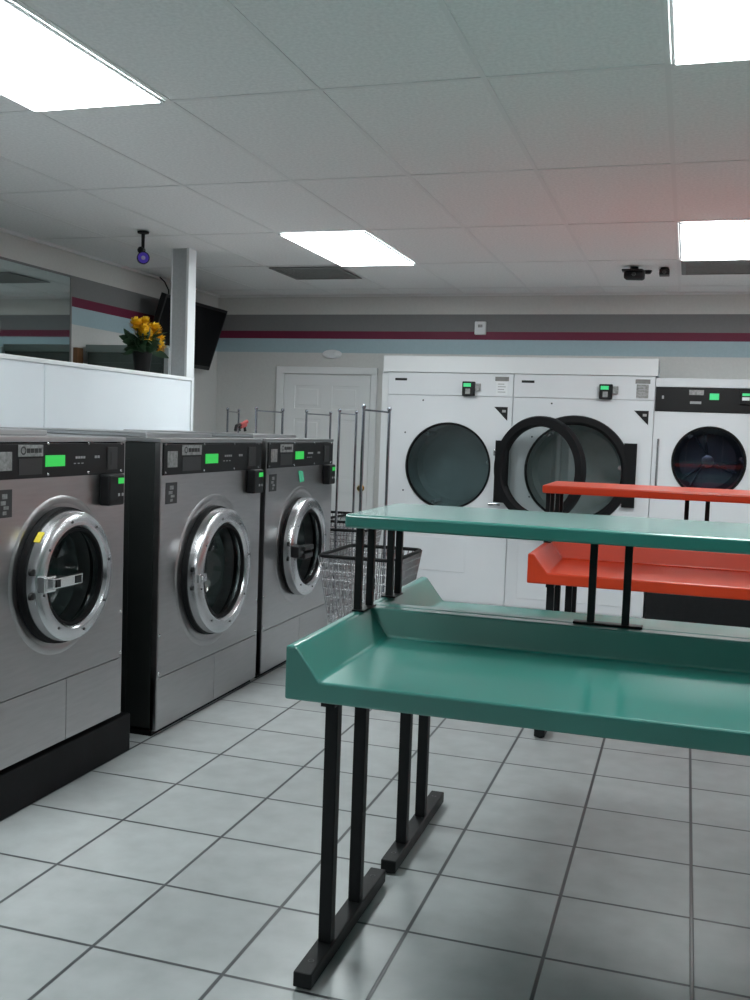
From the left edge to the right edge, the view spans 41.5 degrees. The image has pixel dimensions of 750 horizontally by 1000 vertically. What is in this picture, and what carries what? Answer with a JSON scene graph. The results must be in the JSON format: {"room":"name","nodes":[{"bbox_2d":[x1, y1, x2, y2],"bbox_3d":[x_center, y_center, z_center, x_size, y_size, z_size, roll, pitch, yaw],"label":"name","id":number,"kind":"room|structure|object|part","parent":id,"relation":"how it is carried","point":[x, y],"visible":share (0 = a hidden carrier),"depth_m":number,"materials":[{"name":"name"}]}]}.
{"room":"laundry","nodes":[
{"label":"laundry","id":0,"kind":"room"},
{"bbox_2d":[0,358,190,430],"bbox_3d":[-2.575,0.243,3.571,0.170,1.775,7.620,3,4,17],"label":"wall partition","id":1,"kind":"structure","parent":0,"point":[32,394],"depth_m":5.89,"materials":[{"name":"white paint"}]},
{"bbox_2d":[0,353,191,380],"bbox_3d":[-2.542,-0.654,3.512,0.190,0.025,7.630,3,4,17],"label":"trim","id":2,"kind":"structure","parent":1,"relation":"on","point":[5,356],"depth_m":5.87,"materials":[{"name":"white paint"}]},
{"bbox_2d":[119,316,168,371],"bbox_3d":[-1.541,-1.039,6.596,0.291,0.375,0.338,3,4,17],"label":"flower pot","id":3,"kind":"object","parent":2,"relation":"on","point":[149,341],"visible":0.99,"depth_m":6.55,"materials":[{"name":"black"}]},
{"bbox_3d":[-1.554,-0.920,6.603,0.132,0.135,0.132,3,4,17],"label":"pot","id":4,"kind":"part","parent":3,"relation":"part of","materials":[{"name":"black"}]},
{"bbox_2d":[169,248,196,430],"bbox_3d":[-1.401,-0.432,7.115,0.144,2.700,0.112,3,4,17],"label":"trim","id":5,"kind":"structure","parent":1,"relation":"attached to","point":[191,254],"depth_m":7.02,"materials":[{"name":"white paint"}]},
{"bbox_2d":[0,231,217,431],"bbox_3d":[-3.442,-0.264,3.741,0.100,2.700,12.280,3,4,17],"label":"wall","id":6,"kind":"structure","parent":0,"point":[105,297],"depth_m":7.66,"materials":[{"name":"white paint"}]},
{"bbox_2d":[0,259,71,361],"bbox_3d":[-2.948,-0.790,5.034,0.014,1.400,4.700,3,4,17],"label":"wall mirror","id":7,"kind":"object","parent":6,"relation":"attached to","point":[36,304],"visible":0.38,"depth_m":6.83,"materials":[{"name":"clear glass"}]},
{"bbox_2d":[73,347,82,363],"bbox_3d":[-2.213,-0.729,7.359,0.035,0.800,0.080,3,4,17],"label":"batten","id":8,"kind":"object","parent":6,"relation":"attached to","point":[77,352],"visible":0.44,"depth_m":7.30,"materials":[{"name":"brown wood"}]},
{"bbox_2d":[152,292,227,369],"bbox_3d":[-1.654,-1.441,8.578,0.272,0.555,1.120,3,4,17],"label":"television","id":9,"kind":"object","parent":6,"relation":"attached to","point":[209,320],"visible":0.56,"depth_m":8.77,"materials":[{"name":"black plastic"}]},
{"bbox_2d":[171,248,186,375],"bbox_3d":[-1.378,-1.329,7.048,0.117,0.900,0.080,3,4,17],"label":"wall column","id":10,"kind":"structure","parent":0,"point":[179,254],"depth_m":7.01,"materials":[{"name":"white paint"}]},
{"bbox_2d":[0,586,749,999],"bbox_3d":[0.825,1.381,2.490,9.160,0.100,12.480,3,4,17],"label":"floor","id":11,"kind":"structure","parent":0,"point":[185,864],"depth_m":3.31,"materials":[{"name":"tile"}]},
{"bbox_2d":[0,712,129,820],"bbox_3d":[-1.943,1.058,3.536,1.065,0.200,2.240,3,4,17],"label":"plinth","id":12,"kind":"object","parent":11,"relation":"on","point":[24,782],"visible":0.41,"depth_m":3.96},
{"bbox_2d":[0,428,125,769],"bbox_3d":[-1.680,0.318,4.017,1.218,1.227,0.878,3,4,17],"label":"washing machine","id":13,"kind":"object","parent":12,"relation":"on","point":[62,495],"visible":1,"depth_m":3.81,"materials":[{"name":"silver metal"}]},
{"bbox_2d":[1,494,8,514],"bbox_3d":[-1.314,0.017,3.510,0.001,0.075,0.043,3,4,17],"label":"print","id":14,"kind":"object","parent":13,"relation":"attached to","point":[4,497],"depth_m":3.51},
{"bbox_3d":[-1.306,-0.136,3.496,0.003,0.067,0.070,3,4,17],"label":"card plate","id":15,"kind":"part","parent":13,"relation":"part of","materials":[{"name":"silver metal"}]},
{"bbox_3d":[-1.775,-0.279,3.854,0.870,0.022,0.410,3,4,17],"label":"lid","id":16,"kind":"part","parent":13,"relation":"part of","materials":[{"name":"silver metal"}]},
{"bbox_3d":[-1.265,-0.122,3.633,0.002,0.059,0.136,3,4,17],"label":"instruction plate","id":17,"kind":"part","parent":13,"relation":"part of","materials":[{"name":"grey metal"}]},
{"bbox_3d":[-1.262,-0.181,3.629,0.003,0.043,0.144,3,4,17],"label":"name plate","id":18,"kind":"part","parent":13,"relation":"part of","materials":[{"name":"silver metal"}]},
{"bbox_3d":[-1.172,0.304,3.690,0.050,0.060,0.215,3,4,17],"label":"door handle","id":19,"kind":"part","parent":13,"relation":"part of","materials":[{"name":"silver metal"}]},
{"bbox_3d":[-1.210,-0.156,3.845,0.024,0.129,0.836,3,4,17],"label":"control panel","id":20,"kind":"part","parent":13,"relation":"part of","materials":[{"name":"black plastic"}]},
{"bbox_3d":[-1.720,-0.265,3.995,1.092,0.022,0.878,3,4,17],"label":"panel","id":21,"kind":"part","parent":13,"relation":"part of","materials":[{"name":"silver metal"}]},
{"bbox_2d":[86,345,169,373],"bbox_3d":[-1.805,-0.138,7.506,0.710,2.030,0.380,3,4,17],"label":"tall cabinet","id":22,"kind":"object","parent":11,"relation":"on","point":[100,355],"visible":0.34,"depth_m":7.31,"materials":[{"name":"grey"}]},
{"bbox_3d":[-1.538,-0.100,7.243,0.040,2.010,0.035,3,4,17],"label":"corner post","id":23,"kind":"part","parent":22,"relation":"part of","materials":[{"name":"white paint"}]},
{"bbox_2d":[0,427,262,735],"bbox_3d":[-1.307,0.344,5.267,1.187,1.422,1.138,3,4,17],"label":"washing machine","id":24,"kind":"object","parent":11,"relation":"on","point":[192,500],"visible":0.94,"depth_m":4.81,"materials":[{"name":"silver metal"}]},
{"bbox_3d":[-1.383,-0.348,5.091,0.870,0.022,0.670,3,4,17],"label":"lid","id":25,"kind":"part","parent":24,"relation":"part of","materials":[{"name":"silver metal"}]},
{"bbox_3d":[-1.329,-0.334,5.232,1.092,0.022,1.138,3,4,17],"label":"panel","id":26,"kind":"part","parent":24,"relation":"part of","materials":[{"name":"silver metal"}]},
{"bbox_2d":[169,486,174,501],"bbox_3d":[-0.956,-0.030,4.648,0.001,0.075,0.056,3,4,17],"label":"print","id":27,"kind":"object","parent":24,"relation":"attached to","point":[171,488],"depth_m":4.65},
{"bbox_3d":[-0.948,-0.191,4.633,0.003,0.076,0.091,3,4,17],"label":"card plate","id":28,"kind":"part","parent":24,"relation":"part of","materials":[{"name":"silver metal"}]},
{"bbox_3d":[-0.892,-0.177,4.815,0.002,0.067,0.187,3,4,17],"label":"instruction plate","id":29,"kind":"part","parent":24,"relation":"part of","materials":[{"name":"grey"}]},
{"bbox_3d":[-0.889,-0.243,4.810,0.003,0.048,0.197,3,4,17],"label":"name plate","id":30,"kind":"part","parent":24,"relation":"part of","materials":[{"name":"silver metal"}]},
{"bbox_3d":[-0.840,0.379,4.816,0.024,0.040,0.077,3,4,17],"label":"door handle","id":31,"kind":"part","parent":24,"relation":"part of","materials":[{"name":"silver metal"}]},
{"bbox_3d":[-0.861,0.377,5.127,0.064,1.348,1.130,3,4,17],"label":"panel","id":32,"kind":"part","parent":24,"relation":"part of","materials":[{"name":"silver metal"}]},
{"bbox_3d":[-0.819,-0.217,5.084,0.024,0.146,1.096,3,4,17],"label":"control panel","id":33,"kind":"part","parent":24,"relation":"part of","materials":[{"name":"black plastic"}]},
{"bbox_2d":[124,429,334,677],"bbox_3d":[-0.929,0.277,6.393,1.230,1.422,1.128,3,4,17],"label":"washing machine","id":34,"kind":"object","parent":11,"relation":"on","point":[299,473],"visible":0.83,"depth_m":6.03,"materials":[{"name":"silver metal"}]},
{"bbox_3d":[-1.025,-0.416,6.224,0.870,0.022,0.660,3,4,17],"label":"lid","id":35,"kind":"part","parent":34,"relation":"part of","materials":[{"name":"silver metal"}]},
{"bbox_2d":[234,420,248,431],"bbox_3d":[-0.880,-0.489,6.491,0.028,0.081,0.184,3,4,17],"label":"clamp","id":36,"kind":"object","parent":34,"relation":"on","point":[243,424],"visible":1,"depth_m":6.48,"materials":[{"name":"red plastic"}]},
{"bbox_3d":[-0.868,-0.499,6.527,0.028,0.065,0.107,3,4,17],"label":"handle","id":37,"kind":"part","parent":36,"relation":"part of","materials":[{"name":"red plastic"}]},
{"bbox_3d":[-0.970,-0.402,6.365,1.092,0.022,1.128,3,4,17],"label":"panel","id":38,"kind":"part","parent":34,"relation":"part of","materials":[{"name":"silver metal"}]},
{"bbox_3d":[-0.588,-0.259,5.770,0.003,0.076,0.090,3,4,17],"label":"card plate","id":39,"kind":"part","parent":34,"relation":"part of","materials":[{"name":"silver metal"}]},
{"bbox_3d":[-0.530,-0.311,5.945,0.003,0.048,0.195,3,4,17],"label":"name plate","id":40,"kind":"part","parent":34,"relation":"part of","materials":[{"name":"silver metal"}]},
{"bbox_3d":[-0.533,-0.245,5.950,0.002,0.067,0.185,3,4,17],"label":"instruction plate","id":41,"kind":"part","parent":34,"relation":"part of","materials":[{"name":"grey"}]},
{"bbox_3d":[-0.503,0.309,6.260,0.064,1.348,1.120,3,4,17],"label":"panel","id":42,"kind":"part","parent":34,"relation":"part of","materials":[{"name":"silver metal"}]},
{"bbox_3d":[-0.461,-0.285,6.216,0.024,0.146,1.086,3,4,17],"label":"control panel","id":43,"kind":"part","parent":34,"relation":"part of","materials":[{"name":"black plastic"}]},
{"bbox_3d":[-0.440,0.313,6.006,0.065,0.085,0.222,3,4,17],"label":"door handle","id":44,"kind":"part","parent":34,"relation":"part of","materials":[{"name":"black plastic"}]},
{"bbox_2d":[226,407,239,432],"bbox_3d":[-1.246,0.014,8.568,0.472,1.616,0.622,2,4,2],"label":"cart","id":45,"kind":"object","parent":11,"relation":"on","point":[227,408],"visible":0.07,"depth_m":8.27,"materials":[{"name":"silver metal"}]},
{"bbox_2d":[255,406,283,433],"bbox_3d":[-0.829,0.097,7.601,0.472,1.616,0.622,3,4,17],"label":"cart","id":46,"kind":"object","parent":11,"relation":"on","point":[256,407],"visible":0.09,"depth_m":7.58,"materials":[{"name":"silver metal"}]},
{"bbox_2d":[305,410,351,597],"bbox_3d":[-0.494,0.061,8.280,0.472,1.616,0.622,4,4,20],"label":"cart","id":47,"kind":"object","parent":11,"relation":"on","point":[343,514],"visible":0.16,"depth_m":8.30,"materials":[{"name":"silver metal"}]},
{"bbox_2d":[330,513,349,562],"bbox_3d":[-0.503,0.315,8.298,0.456,0.395,0.606,4,4,20],"label":"wire basket","id":48,"kind":"object","parent":47,"relation":"on","point":[342,516],"depth_m":8.26,"materials":[{"name":"silver metal"}]},
{"bbox_3d":[-0.496,0.119,8.284,0.472,0.022,0.622,4,4,20],"label":"bumper rail","id":49,"kind":"part","parent":47,"relation":"part of","materials":[{"name":"metal"}]},
{"bbox_2d":[328,408,381,616],"bbox_3d":[-0.225,0.136,7.359,0.472,1.616,0.622,3,4,13],"label":"cart","id":50,"kind":"object","parent":11,"relation":"on","point":[335,530],"visible":0.13,"depth_m":7.14,"materials":[{"name":"silver metal"}]},
{"bbox_3d":[-0.227,0.194,7.364,0.472,0.022,0.622,3,4,13],"label":"bumper rail","id":51,"kind":"part","parent":50,"relation":"part of","materials":[{"name":"black rubber"}]},
{"bbox_2d":[329,523,381,583],"bbox_3d":[-0.234,0.390,7.377,0.456,0.395,0.606,3,4,13],"label":"wire basket","id":52,"kind":"object","parent":50,"relation":"on","point":[335,530],"depth_m":7.13,"materials":[{"name":"silver metal"}]},
{"bbox_2d":[318,404,421,622],"bbox_3d":[-0.015,0.253,5.829,0.472,1.616,0.622,3,4,17],"label":"cart","id":53,"kind":"object","parent":11,"relation":"on","point":[410,567],"visible":0.37,"depth_m":5.78,"materials":[{"name":"silver metal"}]},
{"bbox_2d":[318,547,421,622],"bbox_3d":[-0.024,0.507,5.847,0.456,0.395,0.606,3,4,17],"label":"wire basket","id":54,"kind":"object","parent":53,"relation":"on","point":[410,567],"depth_m":5.78,"materials":[{"name":"silver metal"}]},
{"bbox_3d":[-0.017,0.310,5.834,0.472,0.022,0.622,3,4,17],"label":"bumper rail","id":55,"kind":"part","parent":53,"relation":"part of","materials":[{"name":"black rubber"}]},
{"bbox_2d":[381,372,514,605],"bbox_3d":[0.659,-0.114,8.644,1.092,1.955,0.474,3,4,17],"label":"dryer","id":56,"kind":"object","parent":11,"relation":"on","point":[445,428],"visible":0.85,"depth_m":8.50,"materials":[{"name":"white metal"}]},
{"bbox_3d":[0.579,0.578,8.514,1.086,0.567,0.008,3,4,17],"label":"panel","id":57,"kind":"part","parent":56,"relation":"part of","materials":[{"name":"white metal"}]},
{"bbox_3d":[0.616,-0.298,8.473,1.086,1.182,0.044,3,4,17],"label":"panel","id":58,"kind":"part","parent":56,"relation":"part of","materials":[{"name":"white metal"}]},
{"bbox_3d":[0.634,-0.981,8.404,1.086,0.186,0.006,3,4,17],"label":"control panel","id":59,"kind":"part","parent":56,"relation":"part of","materials":[{"name":"white metal"}]},
{"bbox_2d":[463,383,470,386],"bbox_3d":[0.774,-0.967,8.309,0.063,0.030,0.003,3,4,17],"label":"light","id":60,"kind":"object","parent":56,"relation":"attached to","point":[464,384],"depth_m":8.31,"materials":[{"name":"green plastic"}]},
{"bbox_2d":[285,503,749,989],"bbox_3d":[0.791,0.685,3.024,1.786,1.210,1.485,3,4,17],"label":"folding table","id":61,"kind":"object","parent":11,"relation":"on","point":[408,651],"visible":1,"depth_m":2.91,"materials":[{"name":"black paint"}]},
{"bbox_3d":[-0.124,0.888,2.737,0.037,0.682,0.037,3,4,17],"label":"leg","id":62,"kind":"part","parent":61,"relation":"part of","materials":[{"name":"black paint"}]},
{"bbox_3d":[-0.051,0.218,3.165,0.023,0.275,0.021,3,4,17],"label":"shelf post","id":63,"kind":"part","parent":61,"relation":"part of","materials":[{"name":"black metal"}]},
{"bbox_3d":[-0.047,0.873,2.979,0.037,0.682,0.037,3,4,17],"label":"leg","id":64,"kind":"part","parent":61,"relation":"part of","materials":[{"name":"black paint"}]},
{"bbox_3d":[-0.013,0.214,3.248,0.023,0.275,0.021,3,4,17],"label":"shelf post","id":65,"kind":"part","parent":61,"relation":"part of","materials":[{"name":"black metal"}]},
{"bbox_3d":[0.054,0.202,3.451,0.023,0.275,0.021,3,4,17],"label":"shelf post","id":66,"kind":"part","parent":61,"relation":"part of","materials":[{"name":"black metal"}]},
{"bbox_3d":[0.085,0.199,3.506,0.023,0.275,0.021,3,4,17],"label":"shelf post","id":67,"kind":"part","parent":61,"relation":"part of","materials":[{"name":"black metal"}]},
{"bbox_3d":[0.105,0.847,3.416,0.037,0.682,0.037,3,4,17],"label":"leg","id":68,"kind":"part","parent":61,"relation":"part of","materials":[{"name":"black paint"}]},
{"bbox_3d":[0.182,0.833,3.659,0.037,0.682,0.037,3,4,17],"label":"leg","id":69,"kind":"part","parent":61,"relation":"part of","materials":[{"name":"black paint"}]},
{"bbox_2d":[285,605,749,755],"bbox_3d":[0.698,0.488,2.718,1.750,0.147,0.699,3,4,17],"label":"tray","id":70,"kind":"object","parent":61,"relation":"on","point":[625,681],"depth_m":2.76,"materials":[{"name":"teal plastic"}]},
{"bbox_2d":[345,503,749,554],"bbox_3d":[0.832,0.097,3.083,1.765,0.043,0.570,3,4,17],"label":"shelf","id":71,"kind":"object","parent":61,"relation":"attached to","point":[691,535],"depth_m":2.98,"materials":[{"name":"teal plastic"}]},
{"bbox_2d":[374,577,749,638],"bbox_3d":[0.909,0.448,3.385,1.750,0.147,0.699,3,4,17],"label":"tray","id":72,"kind":"object","parent":61,"relation":"on","point":[419,594],"depth_m":3.61,"materials":[{"name":"teal plastic"}]},
{"bbox_3d":[0.678,0.250,3.078,0.023,0.275,0.021,3,4,17],"label":"shelf post","id":73,"kind":"part","parent":61,"relation":"part of","materials":[{"name":"black metal"}]},
{"bbox_3d":[0.778,0.256,3.047,0.023,0.275,0.021,3,4,17],"label":"shelf post","id":74,"kind":"part","parent":61,"relation":"part of","materials":[{"name":"black metal"}]},
{"bbox_2d":[493,374,655,617],"bbox_3d":[1.601,-0.044,8.126,1.257,1.955,0.901,3,4,17],"label":"dryer","id":75,"kind":"object","parent":11,"relation":"on","point":[571,428],"visible":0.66,"depth_m":8.16,"materials":[{"name":"white metal"}]},
{"bbox_3d":[1.643,0.640,8.182,1.129,0.567,0.008,3,4,17],"label":"panel","id":76,"kind":"part","parent":75,"relation":"part of","materials":[{"name":"white metal"}]},
{"bbox_3d":[1.680,-0.236,8.140,1.129,1.182,0.044,3,4,17],"label":"panel","id":77,"kind":"part","parent":75,"relation":"part of","materials":[{"name":"white metal"}]},
{"bbox_3d":[1.698,-0.920,8.071,1.129,0.186,0.006,3,4,17],"label":"control panel","id":78,"kind":"part","parent":75,"relation":"part of","materials":[{"name":"white metal"}]},
{"bbox_2d":[601,386,608,389],"bbox_3d":[1.851,-0.904,7.972,0.063,0.030,0.003,3,4,17],"label":"display screen","id":79,"kind":"object","parent":75,"relation":"attached to","point":[602,387],"depth_m":7.97,"materials":[{"name":"green plastic"}]},
{"bbox_2d":[527,481,749,737],"bbox_3d":[1.782,0.561,5.256,1.786,1.210,1.485,3,4,17],"label":"folding table","id":80,"kind":"object","parent":11,"relation":"on","point":[553,564],"visible":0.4,"depth_m":5.15,"materials":[{"name":"black paint"}]},
{"bbox_3d":[0.941,0.094,5.397,0.023,0.275,0.021,3,4,17],"label":"shelf post","id":81,"kind":"part","parent":80,"relation":"part of","materials":[{"name":"black metal"}]},
{"bbox_3d":[0.868,0.764,4.968,0.037,0.682,0.037,3,4,17],"label":"leg","id":82,"kind":"part","parent":80,"relation":"part of","materials":[{"name":"black paint"}]},
{"bbox_3d":[0.978,0.090,5.479,0.023,0.275,0.021,3,4,17],"label":"shelf post","id":83,"kind":"part","parent":80,"relation":"part of","materials":[{"name":"black metal"}]},
{"bbox_3d":[1.046,0.077,5.683,0.023,0.275,0.021,3,4,17],"label":"shelf post","id":84,"kind":"part","parent":80,"relation":"part of","materials":[{"name":"black metal"}]},
{"bbox_3d":[0.944,0.749,5.211,0.037,0.682,0.037,3,4,17],"label":"leg","id":85,"kind":"part","parent":80,"relation":"part of","materials":[{"name":"black paint"}]},
{"bbox_3d":[1.077,0.075,5.738,0.023,0.275,0.021,3,4,17],"label":"shelf post","id":86,"kind":"part","parent":80,"relation":"part of","materials":[{"name":"black metal"}]},
{"bbox_3d":[1.097,0.723,5.648,0.037,0.682,0.037,3,4,17],"label":"leg","id":87,"kind":"part","parent":80,"relation":"part of","materials":[{"name":"black paint"}]},
{"bbox_3d":[1.174,0.709,5.891,0.037,0.682,0.037,3,4,17],"label":"leg","id":88,"kind":"part","parent":80,"relation":"part of","materials":[{"name":"black paint"}]},
{"bbox_2d":[527,541,749,600],"bbox_3d":[1.690,0.364,4.950,1.750,0.147,0.699,3,4,17],"label":"tray","id":89,"kind":"object","parent":80,"relation":"on","point":[654,570],"depth_m":5.03,"materials":[{"name":"plastic"}]},
{"bbox_2d":[542,481,749,503],"bbox_3d":[1.824,-0.027,5.315,1.765,0.043,0.570,3,4,17],"label":"shelf","id":90,"kind":"object","parent":80,"relation":"attached to","point":[688,494],"depth_m":5.21,"materials":[{"name":"plastic"}]},
{"bbox_3d":[1.669,0.126,5.310,0.023,0.275,0.021,3,4,17],"label":"shelf post","id":91,"kind":"part","parent":80,"relation":"part of","materials":[{"name":"black metal"}]},
{"bbox_3d":[1.769,0.132,5.279,0.023,0.275,0.021,3,4,17],"label":"shelf post","id":92,"kind":"part","parent":80,"relation":"part of","materials":[{"name":"black metal"}]},
{"bbox_2d":[644,378,749,627],"bbox_3d":[2.815,0.024,7.981,1.146,1.965,0.454,3,4,17],"label":"dryer","id":93,"kind":"object","parent":11,"relation":"on","point":[701,430],"visible":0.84,"depth_m":7.83,"materials":[{"name":"white metal"}]},
{"bbox_3d":[2.257,-0.250,7.926,0.018,0.480,0.018,5,5,40],"label":"edge handle","id":94,"kind":"part","parent":93,"relation":"part of","materials":[{"name":"silver metal"}]},
{"bbox_3d":[2.537,-0.848,7.806,0.110,0.040,0.003,3,4,17],"label":"name plate","id":95,"kind":"part","parent":93,"relation":"part of","materials":[{"name":"silver metal"}]},
{"bbox_3d":[2.768,-0.131,7.803,1.140,1.097,0.044,3,4,17],"label":"panel","id":96,"kind":"part","parent":93,"relation":"part of","materials":[{"name":"white metal"}]},
{"bbox_3d":[2.785,-0.776,7.736,1.140,0.193,0.006,3,4,17],"label":"control panel","id":97,"kind":"part","parent":93,"relation":"part of","materials":[{"name":"black plastic"}]},
{"bbox_3d":[2.790,-0.909,7.728,1.140,0.066,0.003,3,4,17],"label":"panel","id":98,"kind":"part","parent":93,"relation":"part of","materials":[{"name":"white metal"}]},
{"bbox_3d":[2.635,-0.299,7.816,0.534,0.534,0.004,3,4,17],"label":"door glass","id":99,"kind":"part","parent":93,"relation":"part of","materials":[{"name":"glass"}]},
{"bbox_2d":[0,0,749,294],"bbox_3d":[0.924,-1.410,2.291,9.160,0.100,12.480,3,4,17],"label":"ceiling","id":100,"kind":"structure","parent":0,"point":[182,49],"depth_m":4.25,"materials":[{"name":"tile"}]},
{"bbox_2d":[0,0,164,111],"bbox_3d":[-1.259,-1.499,3.292,0.582,0.010,1.191,3,4,17],"label":"recessed light","id":101,"kind":"object","parent":100,"relation":"in","point":[42,69],"visible":1,"depth_m":3.49,"materials":[{"name":"white plastic"}]},
{"bbox_2d":[137,230,149,263],"bbox_3d":[-1.498,-1.622,6.382,0.080,0.218,0.152,1,4,-17],"label":"security camera","id":102,"kind":"object","parent":100,"relation":"attached to","point":[143,257],"visible":1,"depth_m":6.34,"materials":[{"name":"black paint"}]},
{"bbox_2d":[269,266,361,279],"bbox_3d":[-0.464,-1.793,7.826,0.570,0.006,0.570,3,4,17],"label":"ceiling vent","id":103,"kind":"object","parent":100,"relation":"in","point":[303,273],"visible":1,"depth_m":7.81,"materials":[{"name":"grey metal"}]},
{"bbox_2d":[278,231,415,265],"bbox_3d":[-0.158,-1.709,6.774,0.582,0.010,1.191,3,4,17],"label":"recessed light","id":104,"kind":"object","parent":100,"relation":"in","point":[353,248],"visible":1,"depth_m":6.67,"materials":[{"name":"white plastic"}]},
{"bbox_2d":[0,0,749,297],"bbox_3d":[0.922,-1.350,2.296,8.960,0.020,12.280,3,4,17],"label":"ceiling grid","id":105,"kind":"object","parent":100,"relation":"attached to","point":[667,64],"depth_m":4.80,"materials":[{"name":"white metal"}]},
{"bbox_2d":[622,266,644,280],"bbox_3d":[1.841,-1.612,7.050,0.160,0.094,0.095,3,4,17],"label":"security camera","id":106,"kind":"object","parent":100,"relation":"attached to","point":[634,273],"visible":1,"depth_m":7.02,"materials":[{"name":"black paint"}]},
{"bbox_2d":[659,267,669,276],"bbox_3d":[2.069,-1.632,7.068,0.070,0.055,0.112,3,4,17],"label":"security camera","id":107,"kind":"object","parent":100,"relation":"attached to","point":[663,271],"visible":1,"depth_m":7.03,"materials":[{"name":"black paint"}]},
{"bbox_2d":[669,0,749,65],"bbox_3d":[1.065,-1.365,2.565,0.582,0.010,1.191,3,4,17],"label":"recessed light","id":108,"kind":"object","parent":100,"relation":"in","point":[702,31],"visible":1,"depth_m":2.93,"materials":[{"name":"white plastic"}]},
{"bbox_2d":[679,221,749,260],"bbox_3d":[2.166,-1.575,6.047,0.582,0.010,1.191,3,4,17],"label":"recessed light","id":109,"kind":"object","parent":100,"relation":"in","point":[718,240],"visible":1,"depth_m":5.98,"materials":[{"name":"white plastic"}]},
{"bbox_2d":[681,260,749,274],"bbox_3d":[2.441,-1.625,6.917,0.570,0.006,0.570,3,4,17],"label":"ceiling vent","id":110,"kind":"object","parent":100,"relation":"in","point":[702,267],"visible":1,"depth_m":6.92,"materials":[{"name":"grey metal"}]},
{"bbox_2d":[215,294,749,611],"bbox_3d":[2.738,-0.369,8.283,9.160,2.700,0.100,3,4,17],"label":"wall","id":111,"kind":"structure","parent":0,"point":[691,336],"depth_m":8.81,"materials":[{"name":"white paint"}]},
{"bbox_2d":[275,366,377,587],"bbox_3d":[-0.490,-0.216,9.221,0.995,2.035,0.075,3,4,17],"label":"door","id":112,"kind":"structure","parent":111,"relation":"in","point":[298,390],"depth_m":9.17,"materials":[{"name":"white wood"}]},
{"bbox_3d":[-0.484,-0.218,9.242,0.995,2.035,0.031,3,4,17],"label":"frame","id":113,"kind":"part","parent":112,"relation":"part of","materials":[{"name":"white wood"}]},
{"bbox_2d":[322,350,341,358],"bbox_3d":[-0.400,-1.349,9.142,0.188,0.082,0.041,3,4,17],"label":"smoke detector","id":114,"kind":"object","parent":111,"relation":"attached to","point":[332,354],"visible":1,"depth_m":9.13,"materials":[{"name":"white paint"}]},
{"bbox_2d":[375,371,388,596],"bbox_3d":[0.121,-0.144,8.857,0.055,1.985,0.410,3,4,17],"label":"trim","id":115,"kind":"structure","parent":111,"relation":"attached to","point":[385,374],"depth_m":8.64,"materials":[{"name":"white paint"}]},
{"bbox_2d":[474,322,486,334],"bbox_3d":[0.929,-1.514,8.714,0.100,0.114,0.037,3,4,17],"label":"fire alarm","id":116,"kind":"object","parent":111,"relation":"attached to","point":[480,327],"visible":1,"depth_m":8.70,"materials":[{"name":"white paint"}]},
{"bbox_2d":[383,356,659,377],"bbox_3d":[1.232,-1.131,8.429,2.290,0.137,0.442,3,4,17],"label":"dryer top panel","id":117,"kind":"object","parent":111,"relation":"attached to","point":[420,364],"depth_m":8.20,"materials":[{"name":"white paint"}]}
]}

